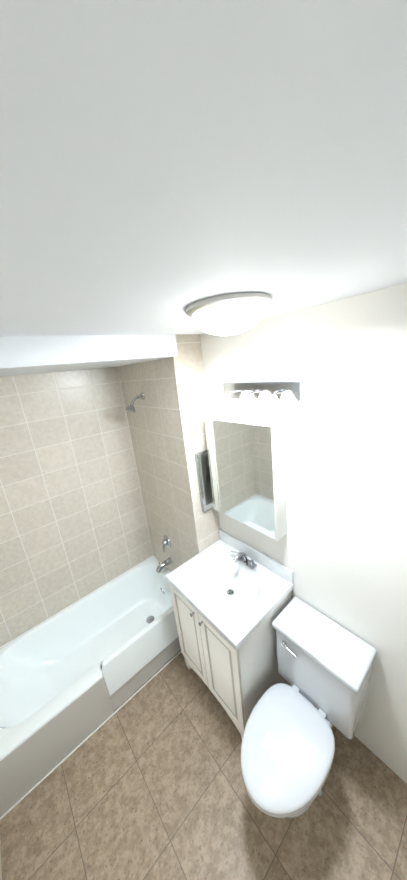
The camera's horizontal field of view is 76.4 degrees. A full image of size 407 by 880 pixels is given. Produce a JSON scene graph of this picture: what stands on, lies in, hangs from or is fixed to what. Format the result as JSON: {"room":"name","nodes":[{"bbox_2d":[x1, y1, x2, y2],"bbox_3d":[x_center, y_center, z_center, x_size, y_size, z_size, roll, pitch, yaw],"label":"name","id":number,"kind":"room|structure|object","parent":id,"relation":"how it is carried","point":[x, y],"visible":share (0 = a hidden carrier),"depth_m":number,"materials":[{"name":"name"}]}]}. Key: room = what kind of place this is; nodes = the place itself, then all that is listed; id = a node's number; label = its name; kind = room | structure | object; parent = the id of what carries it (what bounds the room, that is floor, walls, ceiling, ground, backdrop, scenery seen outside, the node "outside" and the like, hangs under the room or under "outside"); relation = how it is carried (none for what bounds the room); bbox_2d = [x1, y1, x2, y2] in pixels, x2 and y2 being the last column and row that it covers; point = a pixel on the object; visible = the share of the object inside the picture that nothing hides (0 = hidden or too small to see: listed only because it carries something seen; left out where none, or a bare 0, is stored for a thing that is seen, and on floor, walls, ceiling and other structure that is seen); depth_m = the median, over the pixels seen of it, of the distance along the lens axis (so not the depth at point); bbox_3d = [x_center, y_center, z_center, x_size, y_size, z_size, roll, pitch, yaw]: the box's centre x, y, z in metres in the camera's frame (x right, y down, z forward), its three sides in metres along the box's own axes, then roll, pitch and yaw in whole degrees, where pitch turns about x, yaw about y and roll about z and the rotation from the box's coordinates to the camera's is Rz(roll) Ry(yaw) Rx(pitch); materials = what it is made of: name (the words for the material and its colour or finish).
{"room":"bathroom","nodes":[
{"label":"bathroom","id":0,"kind":"room"},
{"bbox_2d":[0,847,1,879],"bbox_3d":[-1.438,0.830,1.213,0.100,2.540,1.040,-19,20,-37],"label":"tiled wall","id":1,"kind":"structure","parent":0,"point":[0,866],"depth_m":1.26,"materials":[{"name":"tile"}]},
{"bbox_2d":[0,367,152,646],"bbox_3d":[-1.127,0.521,2.184,1.900,2.540,0.100,-19,20,-37],"label":"wall","id":2,"kind":"structure","parent":0,"point":[73,525],"depth_m":2.09,"materials":[{"name":"tile"}]},
{"bbox_2d":[0,334,177,376],"bbox_3d":[-1.012,-0.488,1.421,1.466,0.220,0.910,-19,20,-37],"label":"soffit","id":3,"kind":"structure","parent":0,"point":[23,355],"depth_m":1.24,"materials":[{"name":"white paint"}]},
{"bbox_2d":[118,334,219,571],"bbox_3d":[-0.226,0.389,2.297,0.334,2.540,0.860,-19,20,-37],"label":"wall","id":4,"kind":"structure","parent":0,"point":[154,423],"depth_m":1.97,"materials":[{"name":"tile"}]},
{"bbox_2d":[125,393,144,412],"bbox_3d":[-0.529,-0.282,1.986,0.160,0.143,0.077,-19,20,-37],"label":"shower head","id":5,"kind":"object","parent":4,"relation":"attached to","point":[130,408],"visible":1,"depth_m":1.97},
{"bbox_2d":[156,557,171,572],"bbox_3d":[-0.372,1.155,2.395,0.158,0.092,0.064,-19,20,-37],"label":"tub spout","id":6,"kind":"object","parent":4,"relation":"attached to","point":[164,564],"visible":1,"depth_m":2.38,"materials":[{"name":"silver metal"}]},
{"bbox_2d":[162,535,170,551],"bbox_3d":[-0.355,0.954,2.371,0.059,0.148,0.124,-19,20,-37],"label":"shower valve","id":7,"kind":"object","parent":4,"relation":"attached to","point":[166,542],"visible":1,"depth_m":2.36,"materials":[{"name":"silver metal"}]},
{"bbox_2d":[172,357,200,553],"bbox_3d":[-0.061,0.597,1.909,0.016,2.319,0.016,-19,20,-37],"label":"trim","id":8,"kind":"structure","parent":4,"relation":"attached to","point":[185,443],"depth_m":1.75,"materials":[{"name":"tile"}]},
{"bbox_2d":[195,450,213,512],"bbox_3d":[0.027,0.299,1.908,0.152,0.460,0.022,-19,20,-37],"label":"mirror","id":9,"kind":"object","parent":4,"relation":"attached to","point":[203,475],"visible":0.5,"depth_m":1.88,"materials":[{"name":"silver metal"}]},
{"bbox_2d":[0,650,406,879],"bbox_3d":[0.031,2.006,1.361,1.900,0.100,3.250,-19,20,-37],"label":"floor","id":10,"kind":"structure","parent":0,"point":[146,782],"depth_m":1.36,"materials":[{"name":"tile"}]},
{"bbox_2d":[0,555,180,819],"bbox_3d":[-0.820,1.647,2.080,1.460,0.376,0.764,-19,20,-37],"label":"bathtub","id":11,"kind":"object","parent":10,"relation":"on","point":[74,675],"visible":0.79,"depth_m":1.93,"materials":[{"name":"white ceramic"}]},
{"bbox_2d":[166,529,293,737],"bbox_3d":[0.188,1.289,1.808,0.554,0.997,0.658,-19,20,-37],"label":"bathroom vanity","id":12,"kind":"object","parent":10,"relation":"on","point":[231,595],"visible":0.96,"depth_m":1.62,"materials":[{"name":"white paint"}]},
{"bbox_2d":[241,597,376,817],"bbox_3d":[0.491,1.489,1.354,0.739,0.795,0.456,-19,20,-37],"label":"toilet","id":13,"kind":"object","parent":10,"relation":"on","point":[324,663],"visible":1,"depth_m":1.29,"materials":[{"name":"white ceramic"}]},
{"bbox_2d":[0,0,406,335],"bbox_3d":[0.089,-0.354,0.294,1.900,0.100,2.240,-19,20,-37],"label":"ceiling","id":14,"kind":"structure","parent":0,"point":[164,164],"depth_m":0.26,"materials":[{"name":"white paint"}]},
{"bbox_2d":[186,292,271,335],"bbox_3d":[0.091,-0.427,0.923,0.300,0.099,0.300,-19,20,-37],"label":"ceiling light","id":15,"kind":"object","parent":14,"relation":"attached to","point":[229,314],"visible":1,"depth_m":0.82,"materials":[{"name":"white glass"}]},
{"bbox_2d":[200,283,406,782],"bbox_3d":[0.849,0.574,1.225,0.100,2.540,2.190,-19,20,-37],"label":"wall","id":16,"kind":"structure","parent":0,"point":[339,548],"depth_m":1.24,"materials":[{"name":"white paint"}]},
{"bbox_2d":[204,414,286,540],"bbox_3d":[0.252,0.207,1.647,0.104,0.700,0.549,-19,20,-37],"label":"medicine cabinet","id":17,"kind":"object","parent":16,"relation":"attached to","point":[246,457],"visible":1,"depth_m":1.54,"materials":[{"name":"white metal"}]},
{"bbox_2d":[217,380,301,417],"bbox_3d":[0.254,-0.227,1.407,0.171,0.160,0.520,-19,20,-37],"label":"vanity light","id":18,"kind":"object","parent":16,"relation":"attached to","point":[272,394],"visible":1,"depth_m":1.36,"materials":[{"name":"white glass"}]}
]}

